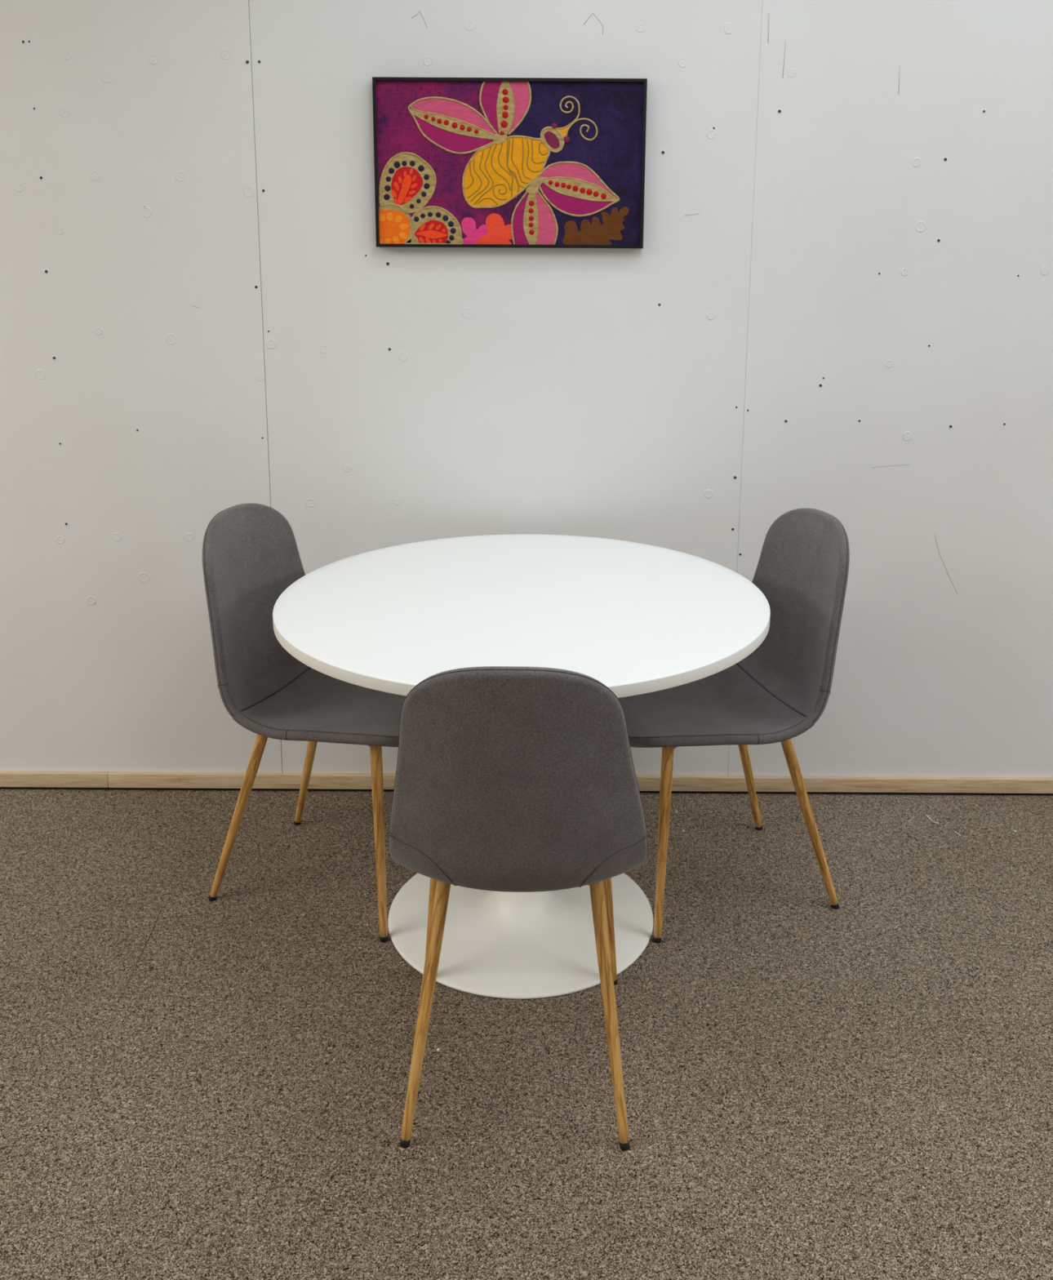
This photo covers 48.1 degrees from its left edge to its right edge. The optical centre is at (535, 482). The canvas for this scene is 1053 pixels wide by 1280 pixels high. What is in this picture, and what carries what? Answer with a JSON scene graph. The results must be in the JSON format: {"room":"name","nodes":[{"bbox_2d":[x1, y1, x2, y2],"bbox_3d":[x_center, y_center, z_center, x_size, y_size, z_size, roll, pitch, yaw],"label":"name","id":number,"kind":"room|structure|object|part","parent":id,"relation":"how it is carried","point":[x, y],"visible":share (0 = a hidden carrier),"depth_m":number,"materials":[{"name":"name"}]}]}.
{"room":"meeting room","nodes":[
{"label":"meeting room","id":0,"kind":"room"},
{"bbox_2d":[0,0,1052,777],"bbox_3d":[0.002,-0.517,2.935,14.000,2.850,0.081,0,12,0],"label":"wall","id":1,"kind":"structure","parent":0,"point":[836,300],"depth_m":2.93,"materials":[{"name":"paint"}]},
{"bbox_2d":[14,182,23,191],"bbox_3d":[-1.248,-0.713,2.852,0.021,0.022,0.001,0,12,0],"label":"screw","id":2,"kind":"object","parent":1,"relation":"attached to","point":[19,187],"depth_m":2.85,"materials":[{"name":"paint"}]},
{"bbox_2d":[35,368,45,379],"bbox_3d":[-1.238,-0.270,2.950,0.028,0.027,0.001,0,12,0],"label":"screw","id":3,"kind":"object","parent":1,"relation":"attached to","point":[40,374],"depth_m":2.95,"materials":[{"name":"paint"}]},
{"bbox_2d":[56,535,64,544],"bbox_3d":[-1.226,0.147,3.042,0.023,0.023,0.001,0,12,0],"label":"screw","id":4,"kind":"object","parent":1,"relation":"attached to","point":[60,539],"depth_m":3.04,"materials":[{"name":"paint"}]},
{"bbox_2d":[56,226,64,235],"bbox_3d":[-1.158,-0.613,2.874,0.020,0.019,0.001,0,12,0],"label":"screw","id":5,"kind":"object","parent":1,"relation":"attached to","point":[60,230],"depth_m":2.87,"materials":[{"name":"paint"}]},
{"bbox_2d":[58,106,71,117],"bbox_3d":[-1.123,-0.884,2.814,0.029,0.027,0.001,0,12,0],"label":"screw","id":6,"kind":"object","parent":1,"relation":"attached to","point":[64,111],"depth_m":2.81,"materials":[{"name":"paint"}]},
{"bbox_2d":[62,51,71,60],"bbox_3d":[-1.106,-1.008,2.786,0.021,0.020,0.001,0,12,0],"label":"screw","id":7,"kind":"object","parent":1,"relation":"attached to","point":[67,55],"depth_m":2.79,"materials":[{"name":"paint"}]},
{"bbox_2d":[86,595,96,604],"bbox_3d":[-1.160,0.308,3.078,0.026,0.025,0.001,0,12,0],"label":"screw","id":8,"kind":"object","parent":1,"relation":"attached to","point":[91,600],"depth_m":3.08,"materials":[{"name":"paint"}]},
{"bbox_2d":[89,170,99,181],"bbox_3d":[-1.064,-0.740,2.845,0.025,0.026,0.001,0,12,0],"label":"screw","id":9,"kind":"object","parent":1,"relation":"attached to","point":[94,175],"depth_m":2.85,"materials":[{"name":"paint"}]},
{"bbox_2d":[94,326,102,334],"bbox_3d":[-1.085,-0.376,2.926,0.020,0.021,0.001,0,12,0],"label":"screw","id":10,"kind":"object","parent":1,"relation":"attached to","point":[98,330],"depth_m":2.93,"materials":[{"name":"paint"}]},
{"bbox_2d":[101,71,112,83],"bbox_3d":[-1.016,-0.961,2.796,0.028,0.028,0.001,0,12,0],"label":"screw","id":11,"kind":"object","parent":1,"relation":"attached to","point":[106,76],"depth_m":2.80,"materials":[{"name":"paint"}]},
{"bbox_2d":[112,533,121,541],"bbox_3d":[-1.079,0.140,3.040,0.023,0.022,0.001,0,12,0],"label":"screw","id":12,"kind":"object","parent":1,"relation":"attached to","point":[116,536],"depth_m":3.04,"materials":[{"name":"paint"}]},
{"bbox_2d":[138,572,149,582],"bbox_3d":[-1.017,0.246,3.064,0.028,0.030,0.001,0,12,0],"label":"screw","id":13,"kind":"object","parent":1,"relation":"attached to","point":[144,577],"depth_m":3.06,"materials":[{"name":"paint"}]},
{"bbox_2d":[141,206,152,217],"bbox_3d":[-0.945,-0.657,2.864,0.028,0.027,0.001,0,12,0],"label":"screw","id":14,"kind":"object","parent":1,"relation":"attached to","point":[146,211],"depth_m":2.86,"materials":[{"name":"paint"}]},
{"bbox_2d":[148,53,159,64],"bbox_3d":[-0.903,-1.000,2.788,0.026,0.025,0.001,0,12,0],"label":"screw","id":15,"kind":"object","parent":1,"relation":"attached to","point":[153,59],"depth_m":2.79,"materials":[{"name":"paint"}]},
{"bbox_2d":[165,333,177,344],"bbox_3d":[-0.905,-0.356,2.930,0.029,0.028,0.001,0,12,0],"label":"screw","id":16,"kind":"object","parent":1,"relation":"attached to","point":[171,338],"depth_m":2.93,"materials":[{"name":"paint"}]},
{"bbox_2d":[174,170,185,181],"bbox_3d":[-0.857,-0.739,2.845,0.026,0.026,0.001,0,12,0],"label":"screw","id":17,"kind":"object","parent":1,"relation":"attached to","point":[180,175],"depth_m":2.85,"materials":[{"name":"paint"}]},
{"bbox_2d":[185,533,193,541],"bbox_3d":[-0.893,0.140,3.040,0.023,0.023,0.001,0,12,0],"label":"screw","id":18,"kind":"object","parent":1,"relation":"attached to","point":[188,536],"depth_m":3.04,"materials":[{"name":"paint"}]},
{"bbox_2d":[221,48,231,59],"bbox_3d":[-0.731,-1.010,2.785,0.025,0.024,0.001,0,12,0],"label":"screw","id":19,"kind":"object","parent":1,"relation":"attached to","point":[225,53],"depth_m":2.79,"materials":[{"name":"paint"}]},
{"bbox_2d":[243,185,254,197],"bbox_3d":[-0.693,-0.704,2.853,0.028,0.029,0.001,0,12,0],"label":"screw","id":20,"kind":"object","parent":1,"relation":"attached to","point":[248,190],"depth_m":2.85,"materials":[{"name":"paint"}]},
{"bbox_2d":[256,373,264,380],"bbox_3d":[-0.688,-0.264,2.950,0.020,0.020,0.001,0,12,0],"label":"screw","id":21,"kind":"object","parent":1,"relation":"attached to","point":[260,376],"depth_m":2.95,"materials":[{"name":"paint"}]},
{"bbox_2d":[266,338,276,349],"bbox_3d":[-0.657,-0.344,2.933,0.026,0.027,0.001,0,12,0],"label":"screw","id":22,"kind":"object","parent":1,"relation":"attached to","point":[271,344],"depth_m":2.93,"materials":[{"name":"paint"}]},
{"bbox_2d":[306,497,315,507],"bbox_3d":[-0.577,0.052,3.020,0.024,0.025,0.001,0,12,0],"label":"screw","id":23,"kind":"object","parent":1,"relation":"attached to","point":[310,502],"depth_m":3.02,"materials":[{"name":"paint"}]},
{"bbox_2d":[319,344,328,353],"bbox_3d":[-0.527,-0.333,2.935,0.023,0.023,0.001,0,12,0],"label":"screw","id":24,"kind":"object","parent":1,"relation":"attached to","point":[323,348],"depth_m":2.94,"materials":[{"name":"paint"}]},
{"bbox_2d":[343,464,351,471],"bbox_3d":[-0.479,-0.037,3.001,0.019,0.019,0.001,0,12,0],"label":"screw","id":25,"kind":"object","parent":1,"relation":"attached to","point":[347,468],"depth_m":3.00,"materials":[{"name":"paint"}]},
{"bbox_2d":[393,497,400,505],"bbox_3d":[-0.354,0.049,3.019,0.019,0.020,0.001,0,12,0],"label":"screw","id":26,"kind":"object","parent":1,"relation":"attached to","point":[397,501],"depth_m":3.02,"materials":[{"name":"paint"}]},
{"bbox_2d":[398,351,408,360],"bbox_3d":[-0.331,-0.315,2.939,0.025,0.025,0.001,0,12,0],"label":"screw","id":27,"kind":"object","parent":1,"relation":"attached to","point":[402,355],"depth_m":2.94,"materials":[{"name":"paint"}]},
{"bbox_2d":[422,55,432,66],"bbox_3d":[-0.256,-0.997,2.788,0.024,0.024,0.001,0,12,0],"label":"screw","id":28,"kind":"object","parent":1,"relation":"attached to","point":[427,60],"depth_m":2.79,"materials":[{"name":"paint"}]},
{"bbox_2d":[461,306,472,318],"bbox_3d":[-0.169,-0.420,2.915,0.029,0.029,0.001,0,12,0],"label":"screw","id":29,"kind":"object","parent":1,"relation":"attached to","point":[466,312],"depth_m":2.92,"materials":[{"name":"paint"}]},
{"bbox_2d":[464,18,475,31],"bbox_3d":[-0.155,-1.075,2.771,0.025,0.026,0.001,0,12,0],"label":"screw","id":30,"kind":"object","parent":1,"relation":"attached to","point":[469,24],"depth_m":2.77,"materials":[{"name":"paint"}]},
{"bbox_2d":[372,76,647,248],"bbox_3d":[-0.062,-0.762,2.824,0.646,0.392,0.029,0,12,0],"label":"framed painting","id":31,"kind":"object","parent":1,"relation":"attached to","point":[510,162],"visible":1,"depth_m":2.82,"materials":[{"name":"black"}]},
{"bbox_2d":[378,204,412,244],"bbox_3d":[-0.337,-0.624,2.848,0.082,0.093,0.001,0,12,0],"label":"flower","id":32,"kind":"object","parent":31,"relation":"on","point":[395,221],"depth_m":2.85,"materials":[{"name":"orange fabric"}]},
{"bbox_2d":[378,151,436,213],"bbox_3d":[-0.308,-0.718,2.827,0.139,0.143,0.004,0,12,0],"label":"flower","id":33,"kind":"object","parent":31,"relation":"on","point":[407,180],"depth_m":2.83,"materials":[{"name":"fabric"}]},
{"bbox_2d":[404,205,463,244],"bbox_3d":[-0.247,-0.621,2.849,0.145,0.092,0.004,0,12,0],"label":"flower","id":34,"kind":"object","parent":31,"relation":"on","point":[423,224],"depth_m":2.85,"materials":[{"name":"fabric"}]},
{"bbox_2d":[0,771,1052,793],"bbox_3d":[-0.006,0.807,3.180,14.000,0.040,0.015,0,12,0],"label":"baseboard","id":35,"kind":"structure","parent":1,"relation":"attached to","point":[116,780],"depth_m":3.17,"materials":[{"name":"brown wood"}]},
{"bbox_2d":[0,786,1052,795],"bbox_3d":[-0.006,0.830,3.189,14.000,0.010,0.007,0,12,0],"label":"trim","id":36,"kind":"structure","parent":1,"relation":"attached to","point":[1,788],"depth_m":3.19,"materials":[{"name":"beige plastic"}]},
{"bbox_2d":[635,22,644,32],"bbox_3d":[0.246,-1.068,2.772,0.022,0.021,0.001,0,12,0],"label":"screw","id":37,"kind":"object","parent":1,"relation":"attached to","point":[640,27],"depth_m":2.77,"materials":[{"name":"paint"}]},
{"bbox_2d":[678,57,688,67],"bbox_3d":[0.347,-0.993,2.788,0.024,0.024,0.001,0,12,0],"label":"screw","id":38,"kind":"object","parent":1,"relation":"attached to","point":[682,61],"depth_m":2.79,"materials":[{"name":"paint"}]},
{"bbox_2d":[703,488,713,498],"bbox_3d":[0.441,0.029,3.014,0.023,0.024,0.001,0,12,0],"label":"screw","id":39,"kind":"object","parent":1,"relation":"attached to","point":[708,493],"depth_m":3.01,"materials":[{"name":"paint"}]},
{"bbox_2d":[706,311,715,319],"bbox_3d":[0.433,-0.412,2.917,0.020,0.020,0.001,0,12,0],"label":"screw","id":40,"kind":"object","parent":1,"relation":"attached to","point":[710,315],"depth_m":2.92,"materials":[{"name":"paint"}]},
{"bbox_2d":[706,128,716,138],"bbox_3d":[0.420,-0.834,2.823,0.023,0.022,0.001,0,12,0],"label":"screw","id":41,"kind":"object","parent":1,"relation":"attached to","point":[711,133],"depth_m":2.82,"materials":[{"name":"paint"}]},
{"bbox_2d":[723,22,734,34],"bbox_3d":[0.454,-1.067,2.772,0.027,0.026,0.001,0,12,0],"label":"screw","id":42,"kind":"object","parent":1,"relation":"attached to","point":[728,28],"depth_m":2.77,"materials":[{"name":"paint"}]},
{"bbox_2d":[786,67,795,77],"bbox_3d":[0.606,-0.970,2.793,0.021,0.022,0.001,0,12,0],"label":"screw","id":43,"kind":"object","parent":1,"relation":"attached to","point":[791,72],"depth_m":2.79,"materials":[{"name":"paint"}]},
{"bbox_2d":[885,360,893,368],"bbox_3d":[0.881,-0.296,2.942,0.019,0.019,0.001,0,12,0],"label":"screw","id":44,"kind":"object","parent":1,"relation":"attached to","point":[889,363],"depth_m":2.94,"materials":[{"name":"paint"}]},
{"bbox_2d":[900,268,908,275],"bbox_3d":[0.904,-0.516,2.893,0.019,0.019,0.001,0,12,0],"label":"screw","id":45,"kind":"object","parent":1,"relation":"attached to","point":[904,272],"depth_m":2.89,"materials":[{"name":"paint"}]},
{"bbox_2d":[902,431,911,440],"bbox_3d":[0.939,-0.117,2.981,0.024,0.025,0.001,0,12,0],"label":"screw","id":46,"kind":"object","parent":1,"relation":"attached to","point":[907,435],"depth_m":2.98,"materials":[{"name":"paint"}]},
{"bbox_2d":[911,157,921,167],"bbox_3d":[0.915,-0.770,2.837,0.023,0.024,0.001,0,12,0],"label":"screw","id":47,"kind":"object","parent":1,"relation":"attached to","point":[916,162],"depth_m":2.84,"materials":[{"name":"paint"}]},
{"bbox_2d":[915,220,926,231],"bbox_3d":[0.936,-0.623,2.869,0.029,0.027,0.001,0,12,0],"label":"screw","id":48,"kind":"object","parent":1,"relation":"attached to","point":[920,225],"depth_m":2.87,"materials":[{"name":"paint"}]},
{"bbox_2d":[1040,266,1048,275],"bbox_3d":[1.247,-0.518,2.892,0.020,0.020,0.001,0,12,0],"label":"screw","id":49,"kind":"object","parent":1,"relation":"attached to","point":[1044,270],"depth_m":2.89,"materials":[{"name":"paint"}]},
{"bbox_2d":[0,789,1052,1279],"bbox_3d":[-0.011,1.741,-0.672,14.000,0.101,8.060,0,12,0],"label":"floor","id":50,"kind":"structure","parent":0,"point":[193,1086],"depth_m":2.16,"materials":[{"name":"carpet"}]},
{"bbox_2d":[202,502,406,942],"bbox_3d":[-0.442,0.504,2.669,0.552,0.874,0.433,5,13,19],"label":"dining chair","id":51,"kind":"object","parent":50,"relation":"on","point":[251,555],"visible":0.67,"depth_m":2.63,"materials":[{"name":"grey fabric"}]},
{"bbox_3d":[-0.661,0.730,2.634,0.024,0.440,0.024,17,10,-8],"label":"leg","id":52,"kind":"part","parent":51,"relation":"part of","materials":[{"name":"brown wood"}]},
{"bbox_3d":[-0.630,0.265,2.688,0.144,0.419,0.426,5,13,19],"label":"backrest","id":53,"kind":"part","parent":51,"relation":"part of","materials":[{"name":"grey fabric"}]},
{"bbox_3d":[-0.556,0.668,2.917,0.024,0.440,0.024,-12,36,-44],"label":"leg","id":54,"kind":"part","parent":51,"relation":"part of","materials":[{"name":"brown wood"}]},
{"bbox_3d":[-0.408,0.493,2.656,0.479,0.069,0.426,5,13,19],"label":"seat","id":55,"kind":"part","parent":51,"relation":"part of","materials":[{"name":"grey fabric"}]},
{"bbox_3d":[-0.331,0.755,2.501,0.024,0.432,0.024,-3,7,-16],"label":"leg","id":56,"kind":"part","parent":51,"relation":"part of","materials":[{"name":"brown wood"}]},
{"bbox_2d":[388,666,648,1151],"bbox_3d":[-0.029,0.637,2.111,0.433,0.859,0.552,0,12,0],"label":"dining chair","id":57,"kind":"object","parent":50,"relation":"on","point":[509,779],"visible":1,"depth_m":1.84,"materials":[{"name":"grey fabric"}]},
{"bbox_3d":[-0.185,0.877,1.984,0.024,0.441,0.024,6,-4,26],"label":"leg","id":58,"kind":"part","parent":57,"relation":"part of","materials":[{"name":"brown wood"}]},
{"bbox_3d":[-0.198,0.794,2.331,0.024,0.432,0.024,17,19,34],"label":"leg","id":59,"kind":"part","parent":57,"relation":"part of","materials":[{"name":"brown wood"}]},
{"bbox_3d":[-0.029,0.459,1.864,0.426,0.404,0.144,0,12,0],"label":"backrest","id":60,"kind":"part","parent":57,"relation":"part of","materials":[{"name":"grey fabric"}]},
{"bbox_3d":[-0.028,0.610,2.140,0.426,0.069,0.479,0,12,0],"label":"seat","id":61,"kind":"part","parent":57,"relation":"part of","materials":[{"name":"grey fabric"}]},
{"bbox_3d":[0.124,0.879,1.982,0.024,0.440,0.024,-5,-4,-21],"label":"leg","id":62,"kind":"part","parent":57,"relation":"part of","materials":[{"name":"brown wood"}]},
{"bbox_3d":[0.139,0.796,2.328,0.024,0.432,0.024,-16,19,-33],"label":"leg","id":63,"kind":"part","parent":57,"relation":"part of","materials":[{"name":"brown wood"}]},
{"bbox_2d":[272,533,770,999],"bbox_3d":[-0.031,0.598,2.541,1.037,0.742,1.037,0,12,0],"label":"round table","id":64,"kind":"object","parent":50,"relation":"on","point":[633,618],"visible":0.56,"depth_m":2.42,"materials":[{"name":"white laminate"}]},
{"bbox_2d":[617,507,849,943],"bbox_3d":[0.393,0.509,2.669,0.552,0.874,0.433,-3,13,-17],"label":"dining chair","id":65,"kind":"object","parent":50,"relation":"on","point":[779,691],"visible":0.71,"depth_m":2.62,"materials":[{"name":"grey fabric"}]},
{"bbox_3d":[0.270,0.758,2.504,0.024,0.432,0.024,5,7,19],"label":"leg","id":66,"kind":"part","parent":65,"relation":"part of","materials":[{"name":"brown wood"}]},
{"bbox_3d":[0.360,0.499,2.655,0.479,0.069,0.426,-3,13,-17],"label":"seat","id":67,"kind":"part","parent":65,"relation":"part of","materials":[{"name":"grey fabric"}]},
{"bbox_3d":[0.516,0.677,2.908,0.024,0.440,0.024,-32,29,-33],"label":"leg","id":68,"kind":"part","parent":65,"relation":"part of","materials":[{"name":"brown wood"}]},
{"bbox_3d":[0.588,0.276,2.676,0.144,0.419,0.426,-3,13,-17],"label":"backrest","id":69,"kind":"part","parent":65,"relation":"part of","materials":[{"name":"grey fabric"}]},
{"bbox_3d":[0.606,0.741,2.621,0.024,0.440,0.024,-16,10,11],"label":"leg","id":70,"kind":"part","parent":65,"relation":"part of","materials":[{"name":"brown wood"}]}
]}

